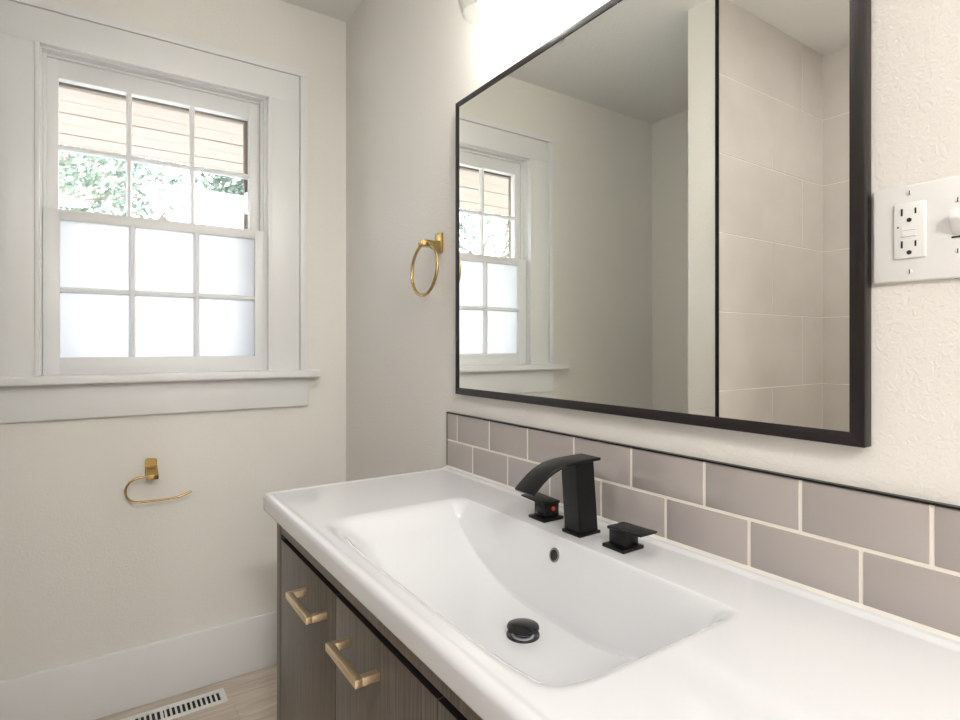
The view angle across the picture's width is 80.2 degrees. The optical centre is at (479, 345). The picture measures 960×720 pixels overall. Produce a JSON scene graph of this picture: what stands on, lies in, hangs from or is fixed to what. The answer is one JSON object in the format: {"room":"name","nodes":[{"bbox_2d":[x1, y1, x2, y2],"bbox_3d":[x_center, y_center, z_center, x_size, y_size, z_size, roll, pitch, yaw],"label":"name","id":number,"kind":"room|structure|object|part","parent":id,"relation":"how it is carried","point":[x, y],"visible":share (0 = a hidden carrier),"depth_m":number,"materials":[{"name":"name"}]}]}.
{"room":"bathroom","nodes":[
{"label":"bathroom","id":0,"kind":"room"},
{"bbox_2d":[0,0,345,680],"bbox_3d":[-1.376,-0.056,1.743,1.960,2.428,0.140,0,0,-34],"label":"wall","id":1,"kind":"structure","parent":0,"point":[87,571],"depth_m":1.92,"materials":[{"name":"white paint"}]},
{"bbox_2d":[0,611,276,719],"bbox_3d":[-1.291,1.063,1.707,1.860,0.190,0.016,0,0,-34],"label":"baseboard","id":2,"kind":"structure","parent":1,"relation":"attached to","point":[97,687],"depth_m":1.83,"materials":[{"name":"white paint"}]},
{"bbox_2d":[59,87,242,172],"bbox_3d":[-1.306,-0.992,2.495,7.000,0.100,1.005,0,0,-34],"label":"roof eave","id":3,"kind":"object","parent":1,"relation":"attached to","point":[86,120],"visible":0.18,"depth_m":2.51},
{"bbox_2d":[124,458,191,503],"bbox_3d":[-1.043,0.431,1.848,0.191,0.133,0.060,0,0,-34],"label":"paper holder","id":4,"kind":"object","parent":1,"relation":"attached to","point":[151,469],"visible":1,"depth_m":1.82,"materials":[{"name":"gold metal"}]},
{"bbox_3d":[-1.073,0.394,1.859,0.034,0.058,0.009,0,0,-34],"label":"wall plate","id":5,"kind":"part","parent":4,"relation":"part of","materials":[{"name":"gold metal"}]},
{"bbox_3d":[-1.057,0.408,1.838,0.032,0.038,0.060,0,0,-34],"label":"post","id":6,"kind":"part","parent":4,"relation":"part of","materials":[{"name":"gold metal"}]},
{"bbox_3d":[-1.029,0.455,1.829,0.191,0.086,0.007,0,0,-34],"label":"arm","id":7,"kind":"part","parent":4,"relation":"part of","materials":[{"name":"gold metal"}]},
{"bbox_2d":[0,0,320,422],"bbox_3d":[-1.085,-0.403,1.915,1.050,1.250,0.222,0,0,-34],"label":"window","id":8,"kind":"structure","parent":1,"relation":"in","point":[102,315],"depth_m":1.86,"materials":[{"name":"white paint"}]},
{"bbox_3d":[-1.081,-0.644,1.935,0.643,0.495,0.034,0,0,-34],"label":"sash","id":9,"kind":"part","parent":8,"relation":"part of","materials":[{"name":"white paint"}]},
{"bbox_3d":[-1.055,-0.161,1.907,0.648,0.510,0.034,0,0,-34],"label":"sash","id":10,"kind":"part","parent":8,"relation":"part of","materials":[{"name":"white paint"}]},
{"bbox_3d":[-1.098,-0.398,1.961,0.640,0.992,0.020,0,0,-34],"label":"storm frame","id":11,"kind":"part","parent":8,"relation":"part of","materials":[{"name":"white paint"}]},
{"bbox_3d":[-1.056,-0.175,1.910,0.570,0.426,0.003,0,0,-34],"label":"frosted pane","id":12,"kind":"part","parent":8,"relation":"part of","materials":[{"name":"white glass"}]},
{"bbox_2d":[96,664,276,719],"bbox_3d":[-0.184,1.208,0.075,2.060,0.100,4.240,0,0,-34],"label":"floor","id":13,"kind":"structure","parent":0,"point":[252,695],"depth_m":1.86,"materials":[{"name":"brown wood"}]},
{"bbox_2d":[121,688,227,719],"bbox_3d":[-0.971,1.155,1.804,0.308,0.005,0.082,0,0,-34],"label":"floor vent","id":14,"kind":"object","parent":13,"relation":"in","point":[209,699],"visible":1,"depth_m":1.82,"materials":[{"name":"white metal"}]},
{"bbox_2d":[277,523,481,719],"bbox_3d":[0.038,0.768,0.950,0.500,0.779,1.210,0,0,-34],"label":"vanity cabinet","id":15,"kind":"object","parent":13,"relation":"on","point":[336,660],"visible":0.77,"depth_m":1.00,"materials":[{"name":"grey wood"}]},
{"bbox_3d":[-0.333,0.494,1.088,0.039,0.012,0.132,0,0,-34],"label":"bar pull","id":16,"kind":"part","parent":15,"relation":"part of","materials":[{"name":"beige metal"}]},
{"bbox_3d":[-0.347,0.747,1.162,0.020,0.612,0.351,0,0,-34],"label":"door","id":17,"kind":"part","parent":15,"relation":"part of","materials":[{"name":"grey wood"}]},
{"bbox_3d":[-0.202,0.494,0.894,0.039,0.012,0.129,0,0,-34],"label":"bar pull","id":18,"kind":"part","parent":15,"relation":"part of","materials":[{"name":"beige metal"}]},
{"bbox_3d":[-0.147,0.747,0.866,0.020,0.612,0.358,0,0,-34],"label":"door","id":19,"kind":"part","parent":15,"relation":"part of","materials":[{"name":"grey wood"}]},
{"bbox_3d":[0.074,0.747,0.541,0.020,0.612,0.422,0,0,-34],"label":"door","id":20,"kind":"part","parent":15,"relation":"part of","materials":[{"name":"brown wood"}]},
{"bbox_2d":[263,466,959,719],"bbox_3d":[0.045,0.403,0.950,0.498,0.141,1.211,0,0,-34],"label":"vanity sink","id":21,"kind":"object","parent":15,"relation":"in","point":[444,558],"visible":0.98,"depth_m":0.80,"materials":[{"name":"white ceramic"}]},
{"bbox_2d":[506,618,539,643],"bbox_3d":[0.070,0.465,0.932,0.055,0.024,0.055,0,0,-34],"label":"drain stopper","id":22,"kind":"object","parent":21,"relation":"in","point":[522,628],"visible":1,"depth_m":0.92,"materials":[{"name":"black metal"}]},
{"bbox_3d":[0.070,0.468,0.932,0.038,0.009,0.038,0,0,-34],"label":"stem","id":23,"kind":"part","parent":22,"relation":"part of","materials":[{"name":"silver metal"}]},
{"bbox_2d":[515,453,656,553],"bbox_3d":[0.139,0.269,1.006,0.161,0.136,0.304,0,0,-34],"label":"faucet","id":24,"kind":"object","parent":21,"relation":"on","point":[578,481],"visible":1,"depth_m":1.01,"materials":[{"name":"black metal"}]},
{"bbox_3d":[0.120,0.303,1.134,0.040,0.007,0.072,0,0,-34],"label":"lever","id":25,"kind":"part","parent":24,"relation":"part of","materials":[{"name":"black metal"}]},
{"bbox_3d":[0.129,0.335,1.119,0.050,0.006,0.047,0,0,-34],"label":"plate","id":26,"kind":"part","parent":24,"relation":"part of","materials":[{"name":"black metal"}]},
{"bbox_3d":[0.131,0.319,1.119,0.034,0.026,0.033,0,0,-34],"label":"handle","id":27,"kind":"part","parent":24,"relation":"part of","materials":[{"name":"black metal"}]},
{"bbox_3d":[0.139,0.225,1.004,0.159,0.048,0.049,0,0,-34],"label":"spout","id":28,"kind":"part","parent":24,"relation":"part of","materials":[{"name":"black metal"}]},
{"bbox_3d":[0.183,0.335,1.034,0.052,0.006,0.046,0,0,-34],"label":"plate","id":29,"kind":"part","parent":24,"relation":"part of","materials":[{"name":"black metal"}]},
{"bbox_3d":[0.240,0.335,0.956,0.050,0.006,0.047,0,0,-34],"label":"plate","id":30,"kind":"part","parent":24,"relation":"part of","materials":[{"name":"black metal"}]},
{"bbox_3d":[0.241,0.319,0.957,0.034,0.026,0.033,0,0,-34],"label":"handle","id":31,"kind":"part","parent":24,"relation":"part of","materials":[{"name":"black metal"}]},
{"bbox_3d":[0.251,0.303,0.941,0.040,0.007,0.072,0,0,-34],"label":"lever","id":32,"kind":"part","parent":24,"relation":"part of","materials":[{"name":"black metal"}]},
{"bbox_2d":[281,0,362,21],"bbox_3d":[-0.184,-1.320,0.075,2.060,0.100,4.240,0,0,-34],"label":"ceiling","id":33,"kind":"structure","parent":0,"point":[342,10],"depth_m":2.13,"materials":[{"name":"white paint"}]},
{"bbox_2d":[346,0,959,505],"bbox_3d":[0.627,-0.056,0.625,0.100,2.428,4.240,0,0,-34],"label":"wall","id":34,"kind":"structure","parent":0,"point":[409,63],"depth_m":1.49,"materials":[{"name":"white paint"}]},
{"bbox_2d":[410,232,442,296],"bbox_3d":[-0.139,-0.229,1.607,0.066,0.184,0.156,0,0,-34],"label":"towel ring","id":35,"kind":"object","parent":34,"relation":"attached to","point":[436,246],"visible":1,"depth_m":1.60,"materials":[{"name":"gold metal"}]},
{"bbox_3d":[-0.142,-0.283,1.605,0.058,0.029,0.026,0,0,-34],"label":"post","id":36,"kind":"part","parent":35,"relation":"part of","materials":[{"name":"gold metal"}]},
{"bbox_3d":[-0.117,-0.293,1.625,0.009,0.055,0.034,0,0,-34],"label":"wall plate","id":37,"kind":"part","parent":35,"relation":"part of","materials":[{"name":"gold metal"}]},
{"bbox_2d":[458,0,508,17],"bbox_3d":[0.150,-0.837,1.089,0.170,0.210,0.564,0,0,-34],"label":"vanity light","id":38,"kind":"object","parent":34,"relation":"attached to","point":[483,4],"visible":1,"depth_m":1.25,"materials":[{"name":"clear metal"}]},
{"bbox_3d":[0.007,-0.802,1.258,0.025,0.112,0.025,0,0,-34],"label":"bulb","id":39,"kind":"part","parent":38,"relation":"part of","materials":[{"name":"white"}]},
{"bbox_2d":[455,0,870,447],"bbox_3d":[0.216,-0.260,1.124,0.020,0.776,0.976,0,0,-34],"label":"wall mirror","id":40,"kind":"object","parent":34,"relation":"attached to","point":[663,207],"visible":1,"depth_m":0.94,"materials":[{"name":"black mirror"}]},
{"bbox_2d":[446,412,959,641],"bbox_3d":[0.251,0.259,1.080,0.012,0.154,1.217,0,0,-34],"label":"backsplash","id":41,"kind":"structure","parent":34,"relation":"attached to","point":[896,557],"depth_m":0.83,"materials":[{"name":"grey tile"}]},
{"bbox_3d":[0.251,0.259,1.081,0.010,0.154,1.217,0,0,-34],"label":"edge trim","id":42,"kind":"part","parent":41,"relation":"part of","materials":[{"name":"black metal"}]},
{"bbox_2d":[873,175,959,283],"bbox_3d":[0.528,-0.136,0.666,0.017,0.117,0.126,0,0,-34],"label":"switch plate","id":43,"kind":"object","parent":34,"relation":"attached to","point":[916,227],"visible":1,"depth_m":0.68,"materials":[{"name":"white plastic"}]},
{"label":"outside","id":44,"kind":"structure","parent":0,"visible":0},
{"bbox_3d":[-9.086,1.708,14.856,28.000,0.100,29.500,0,0,-34],"label":"ground","id":45,"kind":"structure","parent":44,"visible":0},
{"bbox_2d":[64,145,158,182],"bbox_3d":[-13.041,-2.676,16.681,6.353,8.706,5.376,0,0,-34],"label":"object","id":46,"kind":"object","parent":45,"relation":"on","point":[103,162],"visible":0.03,"depth_m":16.66,"materials":[{"name":"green plant"}]},
{"bbox_2d":[59,144,184,218],"bbox_3d":[-5.965,-1.121,6.378,4.399,5.561,4.942,0,0,15],"label":"leafy tree","id":47,"kind":"object","parent":45,"relation":"on","point":[76,200],"visible":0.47,"depth_m":7.35,"materials":[{"name":"green plant"}]},
{"bbox_2d":[59,170,242,228],"bbox_3d":[-6.301,-0.992,13.422,16.200,5.300,7.600,0,0,-34],"label":"house","id":48,"kind":"structure","parent":45,"relation":"on","point":[213,208],"depth_m":11.93,"materials":[{"name":"grey"}]},
{"bbox_2d":[133,160,242,195],"bbox_3d":[-7.729,-2.505,19.338,4.747,8.345,8.997,0,0,-1],"label":"leafy tree","id":49,"kind":"object","parent":45,"relation":"on","point":[230,185],"visible":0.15,"depth_m":16.26,"materials":[{"name":"green plant"}]}
]}

